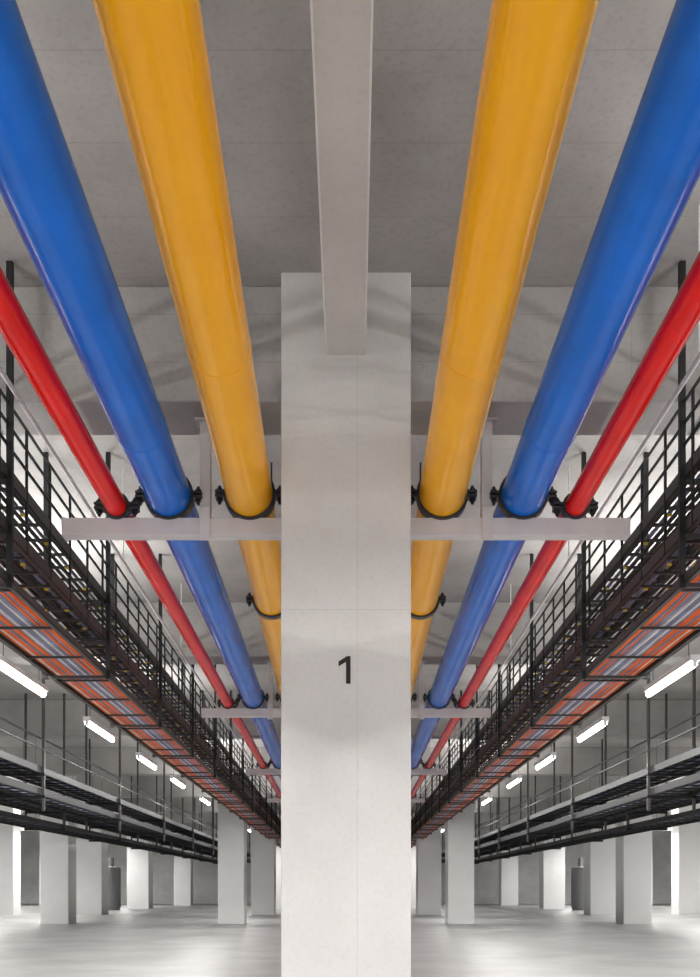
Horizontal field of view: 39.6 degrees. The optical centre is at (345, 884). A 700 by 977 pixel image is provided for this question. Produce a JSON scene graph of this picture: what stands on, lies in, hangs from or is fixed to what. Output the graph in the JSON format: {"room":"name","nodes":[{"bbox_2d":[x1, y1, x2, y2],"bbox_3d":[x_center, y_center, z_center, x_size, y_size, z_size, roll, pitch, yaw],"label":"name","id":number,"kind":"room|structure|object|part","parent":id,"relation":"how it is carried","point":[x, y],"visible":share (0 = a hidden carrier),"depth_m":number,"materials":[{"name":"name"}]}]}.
{"room":"mechanical room","nodes":[
{"label":"mechanical room","id":0,"kind":"room"},
{"bbox_2d":[21,831,670,903],"bbox_3d":[0.000,-1.290,62.150,46.000,4.980,0.300,0,0,0],"label":"wall","id":1,"kind":"structure","parent":0,"point":[205,874],"depth_m":62.00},
{"bbox_2d":[0,0,699,746],"bbox_3d":[0.000,-3.905,27.500,46.000,0.250,69.000,0,0,0],"label":"ceiling","id":2,"kind":"structure","parent":0,"point":[428,55],"depth_m":5.26,"materials":[{"name":"concrete"}]},
{"bbox_2d":[0,512,47,696],"bbox_3d":[-3.481,-2.973,10.450,0.100,1.610,1.602,0,0,-1],"label":"lamp","id":3,"kind":"object","parent":2,"relation":"hanging from","point":[7,666],"visible":0.87,"depth_m":10.34,"materials":[{"name":"white plastic"}]},
{"bbox_2d":[23,742,152,844],"bbox_3d":[-8.009,-2.640,33.000,0.100,2.276,48.007,0,0,-1],"label":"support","id":4,"kind":"object","parent":2,"relation":"hanging from","point":[23,742],"visible":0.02,"depth_m":23.69,"materials":[{"name":"black metal"}]},
{"bbox_2d":[35,739,159,845],"bbox_3d":[-7.709,-2.611,33.000,0.120,2.335,48.008,0,0,-1],"label":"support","id":5,"kind":"object","parent":2,"relation":"hanging from","point":[35,739],"visible":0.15,"depth_m":23.69,"materials":[{"name":"metal"}]},
{"bbox_2d":[83,716,115,741],"bbox_3d":[-3.536,-2.973,14.000,0.100,1.610,1.602,0,0,-1],"label":"lamp","id":6,"kind":"object","parent":2,"relation":"hanging from","point":[89,721],"visible":0.8,"depth_m":13.79,"materials":[{"name":"white plastic"}]},
{"bbox_2d":[0,672,250,863],"bbox_3d":[-5.601,-2.429,32.500,1.900,2.698,49.034,0,0,-1],"label":"rack","id":7,"kind":"object","parent":2,"relation":"hanging from","point":[15,794],"visible":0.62,"depth_m":19.18,"materials":[{"name":"black metal"}]},
{"bbox_2d":[0,261,280,847],"bbox_3d":[-2.637,-2.789,27.000,0.600,1.978,60.016,0,0,-1],"label":"catwalk","id":8,"kind":"object","parent":2,"relation":"hanging from","point":[27,628],"visible":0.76,"depth_m":8.49,"materials":[{"name":"metal"}]},
{"bbox_2d":[0,365,280,806],"bbox_3d":[-2.297,-3.347,27.000,0.028,0.861,60.008,0,0,-1],"label":"railing","id":9,"kind":"object","parent":2,"relation":"attached to","point":[3,374],"visible":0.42,"depth_m":7.64,"materials":[{"name":"metal"}]},
{"bbox_2d":[135,668,157,769],"bbox_3d":[-3.591,-2.973,17.550,0.100,1.610,1.602,0,0,-1],"label":"lamp","id":10,"kind":"object","parent":2,"relation":"hanging from","point":[142,757],"visible":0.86,"depth_m":17.27,"materials":[{"name":"white plastic"}]},
{"bbox_2d":[62,417,280,541],"bbox_3d":[-1.131,-2.624,6.410,1.458,0.848,0.160,0,0,0],"label":"support","id":11,"kind":"object","parent":2,"relation":"hanging from","point":[205,527],"visible":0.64,"depth_m":6.35,"materials":[{"name":"metal"}]},
{"bbox_3d":[-0.924,-2.649,6.395,0.132,0.798,0.130,0,0,0],"label":"hanger post","id":12,"kind":"part","parent":11,"relation":"part of","materials":[{"name":"metal"}]},
{"bbox_2d":[170,769,185,788],"bbox_3d":[-3.646,-2.973,21.100,0.100,1.610,1.602,0,0,-1],"label":"lamp","id":13,"kind":"object","parent":2,"relation":"hanging from","point":[173,777],"visible":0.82,"depth_m":20.82,"materials":[{"name":"white plastic"}]},
{"bbox_2d":[92,0,280,701],"bbox_3d":[-0.925,-3.081,25.500,0.450,1.394,61.012,0,0,-1],"label":"pipe","id":14,"kind":"object","parent":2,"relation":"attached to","point":[156,50],"visible":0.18,"depth_m":3.63,"materials":[{"name":"metal"}]},
{"bbox_2d":[199,793,210,804],"bbox_3d":[-3.717,-2.973,25.700,0.100,1.610,1.602,0,0,-1],"label":"lamp","id":15,"kind":"object","parent":2,"relation":"hanging from","point":[204,799],"visible":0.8,"depth_m":25.33,"materials":[{"name":"white plastic"}]},
{"bbox_2d":[201,660,280,718],"bbox_3d":[-1.184,-2.624,13.260,1.564,0.848,0.160,0,0,0],"label":"support","id":16,"kind":"object","parent":2,"relation":"hanging from","point":[270,712],"visible":0.64,"depth_m":13.20,"materials":[{"name":"metal"}]},
{"bbox_3d":[-1.029,-2.649,13.245,0.132,0.798,0.130,0,0,0],"label":"hanger post","id":17,"kind":"part","parent":16,"relation":"part of","materials":[{"name":"metal"}]},
{"bbox_2d":[246,769,280,774],"bbox_3d":[-1.237,-2.624,20.110,1.669,0.848,0.160,0,0,0],"label":"support","id":18,"kind":"object","parent":2,"relation":"hanging from","point":[248,771],"visible":0.28,"depth_m":20.05,"materials":[{"name":"metal"}]},
{"bbox_2d":[0,0,280,778],"bbox_3d":[-1.454,-2.548,25.500,0.434,0.324,61.012,0,0,-1],"label":"pipe","id":19,"kind":"object","parent":18,"relation":"on","point":[41,189],"visible":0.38,"depth_m":4.11,"materials":[{"name":"metal"}]},
{"bbox_2d":[0,267,280,798],"bbox_3d":[-1.796,-2.475,25.500,0.286,0.176,61.009,0,0,-1],"label":"pipe","id":20,"kind":"object","parent":18,"relation":"on","point":[16,329],"visible":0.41,"depth_m":5.57,"materials":[{"name":"metal"}]},
{"bbox_2d":[267,798,280,802],"bbox_3d":[-1.289,-2.624,26.960,1.775,0.848,0.160,0,0,0],"label":"support","id":21,"kind":"object","parent":2,"relation":"hanging from","point":[269,800],"visible":0.27,"depth_m":26.90,"materials":[{"name":"metal"}]},
{"bbox_2d":[310,0,373,354],"bbox_3d":[-0.011,-3.525,2.952,0.268,0.510,6.105,0,0,0],"label":"ceiling beam","id":22,"kind":"structure","parent":2,"relation":"attached to","point":[341,30],"depth_m":4.37,"materials":[{"name":"grey concrete"}]},
{"bbox_2d":[6,776,685,797],"bbox_3d":[0.000,-3.415,33.765,46.000,0.730,0.470,0,0,0],"label":"crossbeam","id":23,"kind":"object","parent":2,"relation":"attached to","point":[148,783],"depth_m":33.53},
{"bbox_2d":[21,798,670,811],"bbox_3d":[0.000,-3.415,40.615,46.000,0.730,0.470,0,0,0],"label":"crossbeam","id":24,"kind":"object","parent":2,"relation":"attached to","point":[144,803],"depth_m":40.38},
{"bbox_2d":[21,812,670,822],"bbox_3d":[0.000,-3.415,47.465,46.000,0.730,0.470,0,0,0],"label":"crossbeam","id":25,"kind":"object","parent":2,"relation":"attached to","point":[206,816],"depth_m":47.23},
{"bbox_2d":[21,823,670,830],"bbox_3d":[0.000,-3.415,54.315,46.000,0.730,0.470,0,0,0],"label":"crossbeam","id":26,"kind":"object","parent":2,"relation":"attached to","point":[204,828],"depth_m":54.08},
{"bbox_2d":[0,287,699,434],"bbox_3d":[0.000,-3.415,6.365,46.000,0.730,0.470,0,0,0],"label":"crossbeam","id":27,"kind":"object","parent":2,"relation":"attached to","point":[151,311],"depth_m":6.13,"materials":[{"name":"grey concrete"}]},
{"bbox_2d":[0,602,699,663],"bbox_3d":[0.000,-3.415,13.215,46.000,0.730,0.470,0,0,0],"label":"crossbeam","id":28,"kind":"object","parent":2,"relation":"attached to","point":[247,618],"depth_m":12.98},
{"bbox_2d":[0,700,699,738],"bbox_3d":[0.000,-3.415,20.065,46.000,0.730,0.470,0,0,0],"label":"crossbeam","id":29,"kind":"object","parent":2,"relation":"attached to","point":[12,711],"depth_m":19.83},
{"bbox_2d":[0,747,699,775],"bbox_3d":[0.000,-3.415,26.915,46.000,0.730,0.470,0,0,0],"label":"crossbeam","id":30,"kind":"object","parent":2,"relation":"attached to","point":[106,758],"depth_m":26.68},
{"bbox_2d":[411,798,424,802],"bbox_3d":[1.289,-2.624,26.960,1.775,0.848,0.160,0,0,0],"label":"support","id":31,"kind":"object","parent":2,"relation":"hanging from","point":[414,800],"visible":0.28,"depth_m":26.90,"materials":[{"name":"metal"}]},
{"bbox_2d":[411,769,445,774],"bbox_3d":[1.237,-2.624,20.110,1.669,0.848,0.160,0,0,0],"label":"support","id":32,"kind":"object","parent":2,"relation":"hanging from","point":[413,771],"visible":0.29,"depth_m":20.05,"materials":[{"name":"metal"}]},
{"bbox_2d":[411,0,699,778],"bbox_3d":[1.454,-2.548,25.500,0.434,0.324,61.012,0,0,1],"label":"pipe","id":33,"kind":"object","parent":32,"relation":"on","point":[657,173],"visible":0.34,"depth_m":4.04,"materials":[{"name":"metal"}]},
{"bbox_2d":[411,252,699,798],"bbox_3d":[1.796,-2.475,25.500,0.286,0.176,61.009,0,0,1],"label":"pipe","id":34,"kind":"object","parent":32,"relation":"on","point":[682,317],"visible":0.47,"depth_m":5.46,"materials":[{"name":"metal"}]},
{"bbox_2d":[411,660,490,718],"bbox_3d":[1.184,-2.624,13.260,1.564,0.848,0.160,0,0,0],"label":"support","id":35,"kind":"object","parent":2,"relation":"hanging from","point":[421,712],"visible":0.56,"depth_m":13.20,"materials":[{"name":"metal"}]},
{"bbox_3d":[1.029,-2.649,13.245,0.132,0.798,0.130,0,0,0],"label":"hanger post","id":36,"kind":"part","parent":35,"relation":"part of","materials":[{"name":"metal"}]},
{"bbox_2d":[481,793,492,804],"bbox_3d":[3.717,-2.973,25.700,0.100,1.610,1.602,0,0,1],"label":"lamp","id":37,"kind":"object","parent":2,"relation":"hanging from","point":[487,799],"visible":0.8,"depth_m":25.33,"materials":[{"name":"white plastic"}]},
{"bbox_2d":[411,0,599,701],"bbox_3d":[0.925,-3.081,25.500,0.450,1.394,61.012,0,0,1],"label":"pipe","id":38,"kind":"object","parent":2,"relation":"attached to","point":[535,50],"visible":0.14,"depth_m":3.63,"materials":[{"name":"metal"}]},
{"bbox_2d":[506,769,521,788],"bbox_3d":[3.646,-2.973,21.100,0.100,1.610,1.602,0,0,1],"label":"lamp","id":39,"kind":"object","parent":2,"relation":"hanging from","point":[518,777],"visible":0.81,"depth_m":20.82,"materials":[{"name":"white plastic"}]},
{"bbox_2d":[411,417,629,541],"bbox_3d":[1.131,-2.624,6.410,1.458,0.848,0.160,0,0,0],"label":"support","id":40,"kind":"object","parent":2,"relation":"hanging from","point":[486,527],"visible":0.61,"depth_m":6.35,"materials":[{"name":"metal"}]},
{"bbox_3d":[0.924,-2.649,6.395,0.132,0.798,0.130,0,0,0],"label":"hanger post","id":41,"kind":"part","parent":40,"relation":"part of","materials":[{"name":"metal"}]},
{"bbox_2d":[534,696,556,769],"bbox_3d":[3.591,-2.973,17.550,0.100,1.610,1.602,0,0,1],"label":"lamp","id":42,"kind":"object","parent":2,"relation":"hanging from","point":[549,757],"visible":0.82,"depth_m":17.27,"materials":[{"name":"white plastic"}]},
{"bbox_2d":[411,261,699,847],"bbox_3d":[2.637,-2.789,27.000,0.600,1.978,60.016,0,0,1],"label":"catwalk","id":43,"kind":"object","parent":2,"relation":"hanging from","point":[668,622],"visible":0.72,"depth_m":8.48,"materials":[{"name":"metal"}]},
{"bbox_2d":[411,204,699,806],"bbox_3d":[2.297,-3.347,27.000,0.028,0.861,60.008,0,0,1],"label":"conduit","id":44,"kind":"object","parent":2,"relation":"attached to","point":[697,360],"visible":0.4,"depth_m":7.11,"materials":[{"name":"metal"}]},
{"bbox_2d":[441,667,699,863],"bbox_3d":[5.601,-2.429,32.500,1.900,2.698,49.034,0,0,1],"label":"rack","id":45,"kind":"object","parent":2,"relation":"hanging from","point":[685,791],"visible":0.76,"depth_m":19.18,"materials":[{"name":"black metal"}]},
{"bbox_2d":[576,716,608,741],"bbox_3d":[3.536,-2.973,14.000,0.100,1.610,1.602,0,0,1],"label":"lamp","id":46,"kind":"object","parent":2,"relation":"hanging from","point":[602,721],"visible":0.81,"depth_m":13.79,"materials":[{"name":"white plastic"}]},
{"bbox_2d":[532,739,656,845],"bbox_3d":[7.709,-2.611,33.000,0.120,2.335,48.008,0,0,1],"label":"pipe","id":47,"kind":"object","parent":2,"relation":"hanging from","point":[656,739],"visible":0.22,"depth_m":23.69,"materials":[{"name":"metal"}]},
{"bbox_2d":[539,742,668,844],"bbox_3d":[8.009,-2.640,33.000,0.100,2.276,48.007,0,0,1],"label":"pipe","id":48,"kind":"object","parent":2,"relation":"hanging from","point":[668,742],"visible":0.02,"depth_m":23.69,"materials":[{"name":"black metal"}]},
{"bbox_2d":[644,512,699,696],"bbox_3d":[3.481,-2.973,10.450,0.100,1.610,1.602,0,0,1],"label":"lamp","id":49,"kind":"object","parent":2,"relation":"hanging from","point":[687,664],"visible":0.85,"depth_m":10.24,"materials":[{"name":"white plastic"}]},
{"bbox_2d":[0,904,699,976],"bbox_3d":[0.000,1.300,27.500,46.000,0.200,69.000,0,0,0],"label":"floor","id":50,"kind":"structure","parent":0,"point":[162,940],"depth_m":19.61,"materials":[{"name":"concrete"}]},
{"bbox_2d":[0,805,20,914],"bbox_3d":[-13.800,-1.290,39.450,0.900,4.980,0.900,0,0,0],"label":"concrete column","id":51,"kind":"structure","parent":50,"relation":"on","point":[10,836],"depth_m":39.00,"materials":[{"name":"paint"}]},
{"bbox_2d":[39,831,39,904],"bbox_3d":[-17.500,-1.290,57.500,1.000,4.980,1.000,0,0,0],"label":"concrete column","id":52,"kind":"structure","parent":50,"relation":"on","point":[39,831],"depth_m":57.01,"materials":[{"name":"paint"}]},
{"bbox_2d":[40,776,75,923],"bbox_3d":[-9.000,-1.290,30.440,0.880,4.980,0.880,0,0,0],"label":"concrete column","id":53,"kind":"structure","parent":50,"relation":"on","point":[57,851],"depth_m":30.00,"materials":[{"name":"paint"}]},
{"bbox_2d":[76,799,107,914],"bbox_3d":[-10.350,-1.290,39.550,1.100,4.980,1.100,0,0,0],"label":"concrete column","id":54,"kind":"structure","parent":50,"relation":"on","point":[91,857],"depth_m":39.00,"materials":[{"name":"paint"}]},
{"bbox_2d":[108,858,120,909],"bbox_3d":[-11.200,-0.050,46.500,0.840,2.500,0.840,0,0,0],"label":"storage tank","id":55,"kind":"object","parent":50,"relation":"on","point":[114,873],"visible":0.74,"depth_m":46.15,"materials":[{"name":"grey metal"}]},
{"bbox_2d":[127,823,152,908],"bbox_3d":[-10.500,-1.290,49.550,1.100,4.980,1.100,0,0,0],"label":"concrete column","id":56,"kind":"structure","parent":50,"relation":"on","point":[139,862],"depth_m":49.00,"materials":[{"name":"paint"}]},
{"bbox_2d":[174,833,192,904],"bbox_3d":[-9.600,-1.290,57.500,1.000,4.980,1.000,0,0,0],"label":"concrete column","id":57,"kind":"structure","parent":50,"relation":"on","point":[183,868],"depth_m":57.01,"materials":[{"name":"paint"}]},
{"bbox_2d":[218,777,246,923],"bbox_3d":[-3.550,-1.290,30.410,0.820,4.980,0.820,0,0,0],"label":"concrete column","id":58,"kind":"structure","parent":50,"relation":"on","point":[232,831],"depth_m":30.00,"materials":[{"name":"paint"}]},
{"bbox_2d":[251,798,275,914],"bbox_3d":[-3.350,-1.290,39.475,0.950,4.980,0.950,0,0,0],"label":"concrete column","id":59,"kind":"structure","parent":50,"relation":"on","point":[263,850],"depth_m":39.00,"materials":[{"name":"paint"}]},
{"bbox_2d":[276,846,280,908],"bbox_3d":[-3.500,-1.290,49.425,0.850,4.980,0.850,0,0,0],"label":"concrete column","id":60,"kind":"structure","parent":50,"relation":"on","point":[278,849],"depth_m":49.00,"materials":[{"name":"paint"}]},
{"bbox_2d":[281,273,410,976],"bbox_3d":[0.000,-1.290,6.425,0.802,4.980,0.850,0,0,0],"label":"concrete pillar","id":61,"kind":"structure","parent":50,"relation":"on","point":[346,419],"depth_m":6.00,"materials":[{"name":"grey concrete"}]},
{"bbox_2d":[339,656,350,683],"bbox_3d":[-0.009,-1.327,5.999,0.074,0.170,0.004,0,0,0],"label":"painted number one","id":62,"kind":"object","parent":61,"relation":"attached to","point":[347,659],"visible":1,"depth_m":6.00,"materials":[{"name":"black paint"}]},
{"bbox_2d":[411,846,415,908],"bbox_3d":[3.500,-1.290,49.425,0.850,4.980,0.850,0,0,0],"label":"concrete column","id":63,"kind":"structure","parent":50,"relation":"on","point":[413,849],"depth_m":49.00,"materials":[{"name":"paint"}]},
{"bbox_2d":[416,803,440,914],"bbox_3d":[3.350,-1.290,39.475,0.950,4.980,0.950,0,0,0],"label":"concrete column","id":64,"kind":"structure","parent":50,"relation":"on","point":[428,850],"depth_m":39.00,"materials":[{"name":"paint"}]},
{"bbox_2d":[445,777,473,923],"bbox_3d":[3.550,-1.290,30.410,0.820,4.980,0.820,0,0,0],"label":"concrete column","id":65,"kind":"structure","parent":50,"relation":"on","point":[459,831],"depth_m":30.00,"materials":[{"name":"paint"}]},
{"bbox_2d":[499,833,517,904],"bbox_3d":[9.600,-1.290,57.500,1.000,4.980,1.000,0,0,0],"label":"concrete column","id":66,"kind":"structure","parent":50,"relation":"on","point":[508,868],"depth_m":57.01,"materials":[{"name":"paint"}]},
{"bbox_2d":[539,823,564,908],"bbox_3d":[10.500,-1.290,49.550,1.100,4.980,1.100,0,0,0],"label":"concrete column","id":67,"kind":"structure","parent":50,"relation":"on","point":[551,862],"depth_m":49.00,"materials":[{"name":"paint"}]},
{"bbox_2d":[571,858,583,909],"bbox_3d":[11.200,-0.050,46.500,0.840,2.500,0.840,0,0,0],"label":"storage tank","id":68,"kind":"object","parent":50,"relation":"on","point":[577,873],"visible":0.77,"depth_m":46.15,"materials":[{"name":"grey metal"}]},
{"bbox_2d":[584,799,615,914],"bbox_3d":[10.350,-1.290,39.550,1.100,4.980,1.100,0,0,0],"label":"concrete column","id":69,"kind":"structure","parent":50,"relation":"on","point":[599,857],"depth_m":39.00,"materials":[{"name":"paint"}]},
{"bbox_2d":[616,776,651,923],"bbox_3d":[9.000,-1.290,30.440,0.880,4.980,0.880,0,0,0],"label":"concrete column","id":70,"kind":"structure","parent":50,"relation":"on","point":[634,851],"depth_m":30.00,"materials":[{"name":"paint"}]},
{"bbox_2d":[652,831,652,904],"bbox_3d":[17.500,-1.290,57.500,1.000,4.980,1.000,0,0,0],"label":"concrete column","id":71,"kind":"structure","parent":50,"relation":"on","point":[652,831],"depth_m":57.01,"materials":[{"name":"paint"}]},
{"bbox_2d":[671,803,699,914],"bbox_3d":[13.800,-1.290,39.450,0.900,4.980,0.900,0,0,0],"label":"concrete column","id":72,"kind":"structure","parent":50,"relation":"on","point":[685,839],"depth_m":39.00,"materials":[{"name":"paint"}]}
]}

